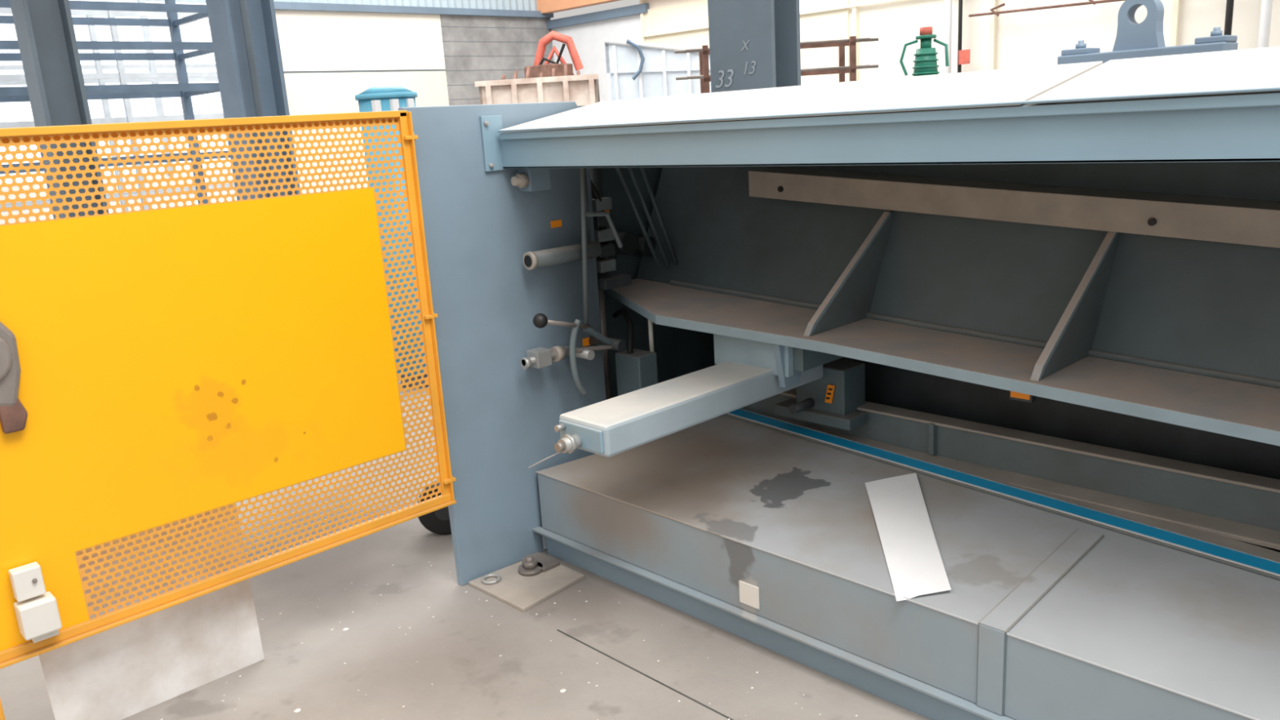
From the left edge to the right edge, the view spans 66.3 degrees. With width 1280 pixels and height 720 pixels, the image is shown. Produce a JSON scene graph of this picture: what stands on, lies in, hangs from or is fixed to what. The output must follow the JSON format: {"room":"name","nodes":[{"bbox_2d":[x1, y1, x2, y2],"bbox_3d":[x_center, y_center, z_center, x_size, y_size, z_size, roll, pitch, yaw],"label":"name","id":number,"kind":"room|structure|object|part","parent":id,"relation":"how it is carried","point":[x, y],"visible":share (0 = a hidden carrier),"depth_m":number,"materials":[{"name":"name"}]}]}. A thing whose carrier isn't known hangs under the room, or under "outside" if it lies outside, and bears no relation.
{"room":"factory workshop","nodes":[
{"label":"factory workshop","id":0,"kind":"room"},
{"bbox_2d":[0,0,231,184],"bbox_3d":[-9.697,-3.153,11.736,11.050,2.420,0.060,-16,19,-42],"label":"window","id":1,"kind":"structure","parent":0,"point":[211,103],"depth_m":13.96,"materials":[{"name":"white glass"}]},
{"bbox_2d":[0,63,216,69],"bbox_3d":[-9.681,-3.451,11.624,11.050,0.050,0.060,-16,19,-42],"label":"transom","id":2,"kind":"object","parent":1,"relation":"attached to","point":[188,65],"depth_m":13.90,"materials":[{"name":"white metal"}]},
{"bbox_2d":[0,168,236,224],"bbox_3d":[-9.553,-1.409,12.204,11.150,1.200,0.100,-16,19,-42],"label":"wall","id":3,"kind":"structure","parent":0,"point":[216,171],"depth_m":14.18,"materials":[{"name":"white paint"}]},
{"bbox_2d":[137,0,173,171],"bbox_3d":[-6.997,-3.921,14.170,0.080,2.420,0.070,-16,19,-42],"label":"mullion","id":4,"kind":"object","parent":3,"relation":"on","point":[146,30],"visible":0.5,"depth_m":14.09,"materials":[{"name":"white metal"}]},
{"bbox_2d":[145,0,537,10],"bbox_3d":[-7.800,-6.544,12.874,16.700,3.380,0.030,-16,19,-42],"label":"sheeting","id":5,"kind":"object","parent":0,"point":[520,5],"visible":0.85,"depth_m":17.23,"materials":[{"name":"white metal"}]},
{"bbox_2d":[273,1,553,17],"bbox_3d":[-4.021,-5.952,16.654,6.500,0.110,0.100,-16,19,-42],"label":"rail","id":6,"kind":"object","parent":5,"relation":"attached to","point":[290,6],"depth_m":16.63,"materials":[{"name":"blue metal"}]},
{"bbox_2d":[537,0,619,13],"bbox_3d":[-0.004,-6.412,16.769,0.200,0.330,5.400,-16,19,-42],"label":"rail","id":7,"kind":"object","parent":5,"relation":"attached to","point":[548,6],"visible":1,"depth_m":18.12,"materials":[{"name":"orange metal"}]},
{"bbox_2d":[275,9,445,71],"bbox_3d":[-4.617,-5.339,16.324,3.050,0.990,0.100,-16,19,-42],"label":"panel","id":8,"kind":"object","parent":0,"point":[309,40],"visible":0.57,"depth_m":16.22,"materials":[{"name":"white paint"}]},
{"bbox_2d":[284,69,444,73],"bbox_3d":[-4.590,-4.845,16.450,3.050,0.030,0.090,-16,19,-42],"label":"joint","id":9,"kind":"object","parent":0,"point":[409,70],"depth_m":16.31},
{"bbox_2d":[284,71,448,193],"bbox_3d":[-4.509,-3.571,16.762,3.050,2.600,0.100,-16,19,-42],"label":"panel","id":10,"kind":"object","parent":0,"point":[308,93],"visible":0.21,"depth_m":16.19,"materials":[{"name":"white"}]},
{"bbox_2d":[0,364,930,719],"bbox_3d":[-0.057,0.018,6.601,16.700,0.001,21.400,-16,19,-42],"label":"floor","id":11,"kind":"structure","parent":0,"point":[457,651],"depth_m":3.05,"materials":[{"name":"concrete"}]},
{"bbox_2d":[0,0,230,204],"bbox_3d":[-5.456,-2.309,9.202,2.880,3.900,1.280,-16,19,-42],"label":"storage rack","id":12,"kind":"object","parent":11,"relation":"on","point":[184,90],"visible":0.2,"depth_m":9.40,"materials":[{"name":"grey metal"}]},
{"bbox_3d":[-4.870,-2.681,10.558,0.080,3.900,0.080,-16,19,-42],"label":"post","id":13,"kind":"part","parent":12,"relation":"part of","materials":[{"name":"grey metal"}]},
{"bbox_2d":[0,7,235,212],"bbox_3d":[-6.311,-2.586,11.988,3.660,3.200,0.860,-16,19,-42],"label":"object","id":14,"kind":"object","parent":11,"relation":"on","point":[100,77],"visible":0.24,"depth_m":11.70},
{"bbox_3d":[-6.590,-2.639,12.271,0.060,3.200,0.060,-16,19,-42],"label":"post","id":15,"kind":"part","parent":14,"relation":"part of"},
{"bbox_3d":[-6.033,-2.533,11.706,0.060,3.200,0.060,-16,19,-42],"label":"post","id":16,"kind":"part","parent":14,"relation":"part of","materials":[{"name":"white metal"}]},
{"bbox_2d":[38,504,264,719],"bbox_3d":[-1.416,0.726,2.833,0.600,0.600,0.043,-16,19,-42],"label":"floor plate","id":17,"kind":"object","parent":11,"relation":"on","point":[122,672],"visible":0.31,"depth_m":2.86,"materials":[{"name":"silver metal"}]},
{"bbox_2d":[0,110,456,719],"bbox_3d":[-1.294,0.198,2.717,1.760,1.665,0.110,-16,19,-42],"label":"safety gate","id":18,"kind":"object","parent":11,"relation":"on","point":[160,366],"visible":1,"depth_m":2.76,"materials":[{"name":"yellow metal"}]},
{"bbox_3d":[-1.659,0.949,2.534,0.036,0.340,0.036,-16,19,-42],"label":"support leg","id":19,"kind":"part","parent":18,"relation":"part of","materials":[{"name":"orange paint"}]},
{"bbox_3d":[-1.603,-0.007,2.383,0.159,0.274,0.030,-16,19,-42],"label":"latch plate","id":20,"kind":"part","parent":18,"relation":"part of","materials":[{"name":"metal"}]},
{"bbox_2d":[8,561,62,643],"bbox_3d":[-1.562,0.612,2.515,0.092,0.211,0.067,-16,19,-42],"label":"switch","id":21,"kind":"object","parent":18,"relation":"on","point":[36,609],"visible":1,"depth_m":2.49,"materials":[{"name":"plastic"}]},
{"bbox_3d":[-1.688,0.664,2.453,0.530,0.205,0.004,-16,19,-42],"label":"solid panel","id":22,"kind":"part","parent":18,"relation":"part of","materials":[{"name":"yellow paint"}]},
{"bbox_3d":[-1.379,-0.597,2.559,1.720,0.040,0.004,-16,19,-42],"label":"frame leg","id":23,"kind":"part","parent":18,"relation":"part of","materials":[{"name":"orange paint"}]},
{"bbox_3d":[-1.360,0.041,2.659,1.535,0.865,0.004,-16,19,-42],"label":"solid panel","id":24,"kind":"part","parent":18,"relation":"part of","materials":[{"name":"yellow paint"}]},
{"bbox_3d":[-1.367,-0.604,2.543,1.720,0.020,0.042,-16,19,-42],"label":"frame","id":25,"kind":"part","parent":18,"relation":"part of","materials":[{"name":"orange paint"}]},
{"bbox_3d":[-1.276,0.654,2.848,1.730,0.025,0.020,-16,19,-42],"label":"frame","id":26,"kind":"part","parent":18,"relation":"part of","materials":[{"name":"orange paint"}]},
{"bbox_3d":[-0.714,-0.144,3.254,0.026,1.320,0.016,-16,19,-42],"label":"frame","id":27,"kind":"part","parent":18,"relation":"part of","materials":[{"name":"orange paint"}]},
{"bbox_2d":[355,85,428,388],"bbox_3d":[-1.491,-0.753,6.175,0.370,1.870,0.373,-16,19,-42],"label":"tank","id":28,"kind":"object","parent":11,"relation":"on","point":[388,98],"visible":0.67,"depth_m":5.95,"materials":[{"name":"blue paint"}]},
{"bbox_2d":[417,480,451,534],"bbox_3d":[-0.793,0.600,3.980,0.219,0.219,0.087,-6,14,-9],"label":"caster wheel","id":29,"kind":"object","parent":11,"relation":"on","point":[437,522],"visible":0.26,"depth_m":3.95,"materials":[{"name":"black rubber"}]},
{"bbox_2d":[160,561,857,719],"bbox_3d":[-0.438,1.013,2.666,1.502,0.006,2.294,-16,19,-42],"label":"debris","id":30,"kind":"object","parent":11,"relation":"on","point":[296,710],"visible":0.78,"depth_m":2.91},
{"bbox_2d":[468,551,584,612],"bbox_3d":[-0.401,0.767,3.515,0.305,0.072,0.320,-16,19,-42],"label":"anchor plate","id":31,"kind":"object","parent":11,"relation":"on","point":[527,583],"visible":1,"depth_m":3.50,"materials":[{"name":"metal"}]},
{"bbox_2d":[518,563,542,576],"bbox_3d":[-0.401,0.764,3.585,0.090,0.016,0.090,-16,19,-42],"label":"washer","id":32,"kind":"object","parent":31,"relation":"in","point":[536,569],"depth_m":3.56,"materials":[{"name":"metal"}]},
{"bbox_2d":[474,63,599,106],"bbox_3d":[-1.342,-2.952,13.908,1.670,2.397,0.960,-3,14,1],"label":"wooden crate","id":33,"kind":"object","parent":11,"relation":"on","point":[584,90],"visible":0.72,"depth_m":13.29,"materials":[{"name":"wood"}]},
{"bbox_2d":[524,31,583,78],"bbox_3d":[-1.360,-3.796,16.019,0.666,3.020,0.868,-16,19,-42],"label":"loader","id":34,"kind":"object","parent":11,"relation":"on","point":[537,68],"visible":0.48,"depth_m":15.63,"materials":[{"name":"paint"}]},
{"bbox_2d":[557,629,733,719],"bbox_3d":[1.059,1.131,1.835,0.005,0.002,3.820,-16,19,-42],"label":"joint","id":35,"kind":"object","parent":11,"relation":"on","point":[587,645],"visible":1,"depth_m":2.89,"materials":[{"name":"metal"}]},
{"bbox_2d":[604,38,711,101],"bbox_3d":[0.524,-3.179,13.842,1.859,2.648,1.025,-3,14,1],"label":"crate","id":36,"kind":"object","parent":11,"relation":"on","point":[634,69],"visible":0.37,"depth_m":13.22,"materials":[{"name":"white paint"}]},
{"bbox_3d":[-0.391,-3.415,13.830,0.050,2.020,0.930,-3,14,1],"label":"headboard","id":37,"kind":"part","parent":36,"relation":"part of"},
{"bbox_3d":[-0.054,-4.027,13.128,0.237,0.537,0.050,-3,14,1],"label":"handle","id":38,"kind":"part","parent":36,"relation":"part of","materials":[{"name":"blue metal"}]},
{"bbox_3d":[0.457,-4.184,13.142,1.859,0.356,0.060,-3,14,1],"label":"rail","id":39,"kind":"part","parent":36,"relation":"part of","materials":[{"name":"white paint"}]},
{"bbox_2d":[674,35,878,93],"bbox_3d":[1.334,-1.912,9.463,1.900,2.200,0.550,-3,14,1],"label":"rack","id":40,"kind":"object","parent":11,"relation":"on","point":[704,76],"visible":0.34,"depth_m":9.02,"materials":[{"name":"metal"}]},
{"bbox_3d":[1.270,-2.930,9.133,1.900,0.028,0.028,-3,14,1],"label":"rod","id":41,"kind":"part","parent":40,"relation":"part of","materials":[{"name":"metal"}]},
{"bbox_3d":[1.285,-2.698,9.191,1.900,0.028,0.028,-3,14,1],"label":"rod","id":42,"kind":"part","parent":40,"relation":"part of","materials":[{"name":"metal"}]},
{"bbox_3d":[1.271,-2.906,9.036,1.700,0.028,0.028,-3,14,1],"label":"rod","id":43,"kind":"part","parent":40,"relation":"part of","materials":[{"name":"metal"}]},
{"bbox_3d":[1.285,-2.674,9.094,1.700,0.028,0.028,-3,14,1],"label":"rod","id":44,"kind":"part","parent":40,"relation":"part of","materials":[{"name":"metal"}]},
{"bbox_3d":[1.273,-2.856,8.966,1.400,0.035,0.040,-3,14,1],"label":"rail","id":45,"kind":"part","parent":40,"relation":"part of","materials":[{"name":"metal"}]},
{"bbox_3d":[1.287,-2.623,9.024,1.400,0.035,0.040,-3,14,1],"label":"rail","id":46,"kind":"part","parent":40,"relation":"part of","materials":[{"name":"metal"}]},
{"bbox_2d":[398,0,1279,719],"bbox_3d":[1.220,-0.006,2.594,1.857,1.821,4.430,-16,19,-42],"label":"machine","id":47,"kind":"object","parent":11,"relation":"on","point":[1047,297],"visible":1,"depth_m":3.05,"materials":[{"name":"paint"}]},
{"bbox_3d":[-0.504,-0.743,3.362,0.085,0.185,0.012,-16,19,-42],"label":"beam plate","id":48,"kind":"part","parent":47,"relation":"part of","materials":[{"name":"blue paint"}]},
{"bbox_3d":[-0.439,-0.074,3.581,0.770,1.675,0.030,-16,19,-42],"label":"frame","id":49,"kind":"part","parent":47,"relation":"part of","materials":[{"name":"paint"}]},
{"bbox_3d":[-0.260,-0.128,3.514,0.016,0.085,0.248,7,17,36],"label":"lever","id":50,"kind":"part","parent":47,"relation":"part of","materials":[{"name":"metal"}]},
{"bbox_3d":[-0.203,-0.429,3.569,0.058,0.621,0.018,-16,19,-42],"label":"vertical rod","id":51,"kind":"part","parent":47,"relation":"part of","materials":[{"name":"paint"}]},
{"bbox_3d":[-0.155,-0.045,3.675,0.213,0.037,0.018,-14,17,-37],"label":"quadrant lever","id":52,"kind":"part","parent":47,"relation":"part of","materials":[{"name":"metal"}]},
{"bbox_3d":[-0.138,-0.090,3.670,0.180,0.110,0.024,-16,19,-42],"label":"quadrant lever","id":53,"kind":"part","parent":47,"relation":"part of","materials":[{"name":"teal paint"}]},
{"bbox_3d":[-0.155,-0.064,4.082,0.040,0.480,0.040,-16,19,-42],"label":"hydraulic rod","id":54,"kind":"part","parent":47,"relation":"part of","materials":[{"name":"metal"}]},
{"bbox_3d":[-0.104,-0.307,3.846,0.140,0.040,0.060,-16,19,-42],"label":"clamp arm","id":55,"kind":"part","parent":47,"relation":"part of","materials":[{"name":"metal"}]},
{"bbox_3d":[-0.024,-0.627,4.035,0.206,0.526,0.018,-6,14,-11],"label":"spring rod","id":56,"kind":"part","parent":47,"relation":"part of","materials":[{"name":"teal paint"}]},
{"bbox_3d":[0.019,-0.640,4.074,0.189,0.526,0.018,-5,14,-8],"label":"spring rod","id":57,"kind":"part","parent":47,"relation":"part of","materials":[{"name":"teal paint"}]},
{"bbox_3d":[0.045,-0.087,3.920,0.018,0.200,0.018,-16,19,-42],"label":"brass rod","id":58,"kind":"part","parent":47,"relation":"part of","materials":[{"name":"grey metal"}]},
{"bbox_3d":[-0.040,-0.277,4.417,1.060,1.620,0.030,-16,19,-42],"label":"frame","id":59,"kind":"part","parent":47,"relation":"part of","materials":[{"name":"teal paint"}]},
{"bbox_3d":[0.062,-0.652,4.114,0.173,0.525,0.018,-4,14,-3],"label":"spring rod","id":60,"kind":"part","parent":47,"relation":"part of","materials":[{"name":"teal paint"}]},
{"bbox_3d":[0.214,0.118,3.344,1.090,0.100,0.225,-16,19,-42],"label":"backgauge arm","id":61,"kind":"part","parent":47,"relation":"part of"},
{"bbox_3d":[0.599,0.170,3.622,0.110,0.036,0.036,-16,19,-42],"label":"guide rod","id":62,"kind":"part","parent":47,"relation":"part of","materials":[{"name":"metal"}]},
{"bbox_2d":[532,414,1279,719],"bbox_3d":[1.282,0.734,2.553,0.830,0.400,4.030,-16,19,-42],"label":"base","id":63,"kind":"object","parent":47,"relation":"on","point":[762,532],"depth_m":2.75,"materials":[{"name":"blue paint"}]},
{"bbox_2d":[864,472,951,601],"bbox_3d":[0.780,0.503,2.911,0.170,0.068,0.761,-1,14,9],"label":"metal plate","id":64,"kind":"object","parent":47,"relation":"on","point":[914,562],"visible":1,"depth_m":2.86,"materials":[{"name":"silver metal"}]},
{"bbox_2d":[605,278,1279,446],"bbox_3d":[1.322,0.077,2.710,0.470,0.228,4.270,-16,19,-42],"label":"shelf","id":65,"kind":"object","parent":47,"relation":"attached to","point":[771,335],"depth_m":3.07,"materials":[{"name":"metal"}]},
{"bbox_3d":[1.555,-0.304,2.867,0.287,0.832,4.270,-16,19,-42],"label":"ram plate","id":66,"kind":"part","parent":47,"relation":"part of","materials":[{"name":"teal paint"}]},
{"bbox_2d":[766,415,1279,561],"bbox_3d":[1.616,0.514,2.663,0.113,0.035,3.810,-14,17,-36],"label":"shelf","id":67,"kind":"object","parent":47,"relation":"attached to","point":[1127,525],"depth_m":3.01,"materials":[{"name":"metal"}]},
{"bbox_3d":[1.748,0.345,2.776,0.085,0.010,3.800,-16,19,-42],"label":"rail","id":68,"kind":"part","parent":47,"relation":"part of","materials":[{"name":"metal"}]},
{"bbox_3d":[1.700,0.485,2.755,0.100,0.015,3.800,-16,19,-42],"label":"rail","id":69,"kind":"part","parent":47,"relation":"part of","materials":[{"name":"metal"}]},
{"bbox_2d":[899,26,948,76],"bbox_3d":[1.898,-1.143,6.537,0.400,2.050,0.400,-16,19,-42],"label":"pump","id":70,"kind":"object","parent":11,"relation":"on","point":[926,60],"visible":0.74,"depth_m":6.29,"materials":[{"name":"green paint"}]},
{"bbox_2d":[942,0,951,74],"bbox_3d":[4.068,-4.388,12.947,0.100,5.000,0.100,-16,19,-42],"label":"downpipe","id":71,"kind":"object","parent":11,"relation":"on","point":[948,3],"visible":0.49,"depth_m":12.93,"materials":[{"name":"white metal"}]},
{"bbox_2d":[957,0,962,72],"bbox_3d":[4.208,-4.378,12.874,0.050,5.000,0.050,-16,19,-42],"label":"conduit","id":72,"kind":"object","parent":11,"relation":"on","point":[960,2],"visible":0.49,"depth_m":12.87,"materials":[{"name":"black metal"}]},
{"bbox_2d":[1223,0,1234,35],"bbox_3d":[6.362,-3.933,10.547,0.070,5.000,0.070,-16,19,-42],"label":"downpipe","id":73,"kind":"object","parent":11,"relation":"on","point":[1229,3],"visible":0.02,"depth_m":10.58,"materials":[{"name":"black metal"}]},
{"bbox_2d":[1257,0,1272,48],"bbox_3d":[6.605,-3.886,10.300,0.100,5.000,0.100,-16,19,-42],"label":"downpipe","id":74,"kind":"object","parent":11,"relation":"on","point":[1266,5],"visible":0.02,"depth_m":10.35,"materials":[{"name":"metal"}]},
{"bbox_3d":[0.776,0.069,6.127,0.420,0.030,0.620,-16,19,-42],"label":"base plate","id":75,"kind":"object","parent":11,"relation":"on","visible":0},
{"bbox_2d":[707,0,800,92],"bbox_3d":[0.569,-3.307,5.290,0.260,7.000,0.460,-16,19,-42],"label":"steel column","id":76,"kind":"structure","parent":75,"relation":"on","point":[771,28],"depth_m":5.59,"materials":[{"name":"grey metal"}]},
{"bbox_2d":[715,69,733,88],"bbox_3d":[0.491,-1.636,5.696,0.001,0.098,0.140,-16,19,-42],"label":"chalk mark","id":77,"kind":"object","parent":76,"relation":"attached to","point":[729,70],"visible":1,"depth_m":5.69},
{"bbox_2d":[740,40,749,51],"bbox_3d":[0.596,-1.778,5.538,0.001,0.055,0.071,-16,19,-42],"label":"chalk mark","id":78,"kind":"object","parent":76,"relation":"attached to","point":[745,46],"visible":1,"depth_m":5.54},
{"bbox_2d":[744,61,755,74],"bbox_3d":[0.622,-1.655,5.548,0.001,0.070,0.087,-16,19,-42],"label":"chalk mark","id":79,"kind":"object","parent":76,"relation":"attached to","point":[754,62],"visible":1,"depth_m":5.54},
{"bbox_3d":[-2.738,-0.103,7.690,0.520,0.030,0.480,-16,19,-42],"label":"base plate","id":80,"kind":"object","parent":11,"relation":"on","visible":0},
{"bbox_2d":[205,0,299,200],"bbox_3d":[-2.944,-3.480,6.853,0.360,7.000,0.320,-16,19,-42],"label":"steel column","id":81,"kind":"structure","parent":80,"relation":"on","point":[218,11],"depth_m":7.12,"materials":[{"name":"blue-grey paint"},{"name":"steel"}]},
{"bbox_2d":[238,0,275,197],"bbox_3d":[-2.842,-3.433,6.637,0.050,7.000,0.050,-16,19,-42],"label":"cable conduit","id":82,"kind":"object","parent":81,"relation":"attached to","point":[242,3],"visible":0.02,"depth_m":6.96,"materials":[{"name":"grey metal"}]},
{"bbox_2d":[228,0,288,198],"bbox_3d":[-2.944,-3.480,6.853,0.300,7.000,0.030,-16,19,-42],"label":"web","id":83,"kind":"object","parent":81,"relation":"attached to","point":[256,24],"visible":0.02,"depth_m":7.20,"materials":[{"name":"blue-grey paint"},{"name":"steel"}]},
{"bbox_3d":[-3.896,0.083,7.223,0.440,0.030,0.460,-16,19,-42],"label":"base plate","id":84,"kind":"object","parent":11,"relation":"on","visible":0},
{"bbox_2d":[9,0,108,218],"bbox_3d":[-4.103,-3.293,6.385,0.280,7.000,0.300,-16,19,-42],"label":"steel column","id":85,"kind":"structure","parent":84,"relation":"on","point":[20,8],"depth_m":6.66,"materials":[{"name":"grey metal"}]},
{"bbox_2d":[26,0,98,217],"bbox_3d":[-4.103,-3.293,6.385,0.220,7.000,0.030,-16,19,-42],"label":"web","id":86,"kind":"object","parent":85,"relation":"attached to","point":[45,15],"visible":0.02,"depth_m":6.72},
{"bbox_2d":[440,14,553,106],"bbox_3d":[-2.551,-4.644,18.487,2.500,3.620,0.100,-16,19,-42],"label":"wall","id":87,"kind":"structure","parent":0,"point":[469,41],"depth_m":17.94,"materials":[{"name":"grey concrete"}]},
{"bbox_2d":[444,69,524,71],"bbox_3d":[-2.569,-5.408,18.267,2.500,0.008,0.023,-16,19,-42],"label":"string course","id":88,"kind":"object","parent":87,"relation":"attached to","point":[497,69],"visible":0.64,"depth_m":17.81,"materials":[{"name":"grey concrete"}]},
{"bbox_2d":[442,40,538,42],"bbox_3d":[-2.599,-5.893,18.147,2.500,0.008,0.023,-16,19,-42],"label":"string course","id":89,"kind":"object","parent":87,"relation":"attached to","point":[442,41],"visible":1,"depth_m":18.28,"materials":[{"name":"grey concrete"}]},
{"bbox_2d":[440,26,550,29],"bbox_3d":[-2.614,-6.135,18.087,2.500,0.008,0.023,-16,19,-42],"label":"string course","id":90,"kind":"object","parent":87,"relation":"attached to","point":[441,26],"visible":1,"depth_m":17.90,"materials":[{"name":"grey concrete"}]},
{"bbox_2d":[444,55,553,56],"bbox_3d":[-2.584,-5.650,18.207,2.500,0.008,0.023,-16,19,-42],"label":"string course","id":91,"kind":"object","parent":87,"relation":"attached to","point":[444,55],"visible":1,"depth_m":18.07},
{"bbox_2d":[551,13,641,102],"bbox_3d":[-0.710,-4.637,18.460,0.100,3.400,2.500,-16,19,-42],"label":"wall","id":92,"kind":"structure","parent":0,"point":[588,38],"depth_m":18.17,"materials":[{"name":"white paint"}]},
{"bbox_2d":[644,0,849,85],"bbox_3d":[1.639,-4.165,15.977,0.040,3.400,4.200,-16,19,-42],"label":"wall","id":93,"kind":"structure","parent":0,"point":[834,24],"depth_m":14.83,"materials":[{"name":"white paint"}]},
{"bbox_2d":[644,0,1279,80],"bbox_3d":[6.622,-4.962,10.469,0.100,7.000,18.900,-16,19,-42],"label":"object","id":94,"kind":"object","parent":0,"point":[1036,37],"visible":0.02,"depth_m":12.54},
{"bbox_2d":[546,3,648,29],"bbox_3d":[-0.814,-6.274,17.909,0.100,0.150,2.700,-16,19,-42],"label":"rail","id":95,"kind":"object","parent":94,"relation":"attached to","point":[633,10],"visible":1,"depth_m":17.78,"materials":[{"name":"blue metal"}]},
{"bbox_2d":[639,0,645,42],"bbox_3d":[0.103,-5.217,17.269,0.080,5.000,0.060,-16,19,-42],"label":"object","id":96,"kind":"structure","parent":94,"relation":"attached to","point":[642,15],"depth_m":17.07,"materials":[{"name":"beige metal"}]},
{"bbox_2d":[642,0,902,37],"bbox_3d":[6.602,-4.421,10.480,0.060,0.050,18.800,-16,19,-42],"label":"girt","id":97,"kind":"object","parent":94,"relation":"attached to","point":[873,2],"visible":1,"depth_m":14.49,"materials":[{"name":"beige metal"}]},
{"bbox_2d":[852,0,859,80],"bbox_3d":[3.127,-4.640,14.196,0.080,5.000,0.060,-16,19,-42],"label":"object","id":98,"kind":"structure","parent":94,"relation":"attached to","point":[855,9],"depth_m":14.13,"materials":[{"name":"beige metal"}]},
{"bbox_2d":[958,48,969,64],"bbox_3d":[4.240,-3.961,12.806,0.020,0.180,0.150,-16,19,-42],"label":"fire sign","id":99,"kind":"object","parent":94,"relation":"attached to","point":[963,55],"visible":1,"depth_m":12.80,"materials":[{"name":"red paint"}]},
{"bbox_2d":[988,0,997,70],"bbox_3d":[4.587,-4.361,12.712,0.080,5.000,0.060,-16,19,-42],"label":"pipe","id":100,"kind":"structure","parent":94,"relation":"attached to","point":[993,18],"depth_m":12.73,"materials":[{"name":"beige metal"}]},
{"bbox_2d":[1169,0,1181,46],"bbox_3d":[6.117,-4.069,11.158,0.080,5.000,0.060,-16,19,-42],"label":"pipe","id":101,"kind":"structure","parent":94,"relation":"attached to","point":[1176,3],"depth_m":11.19,"materials":[{"name":"beige metal"}]},
{"bbox_3d":[5.396,-4.304,11.652,0.176,0.167,0.129,-16,19,-42],"label":"bracket","id":102,"kind":"object","parent":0,"visible":0},
{"bbox_2d":[968,0,1125,17],"bbox_3d":[5.920,-4.189,11.126,0.176,0.200,4.600,-16,19,-42],"label":"pipe","id":103,"kind":"object","parent":102,"relation":"attached to","point":[1100,1],"depth_m":12.07,"materials":[{"name":"metal"}]},
{"bbox_3d":[4.562,-4.463,12.500,0.176,0.167,0.129,-16,19,-42],"label":"pipe bracket","id":104,"kind":"part","parent":103,"relation":"part of","materials":[{"name":"beige metal"}]}
]}

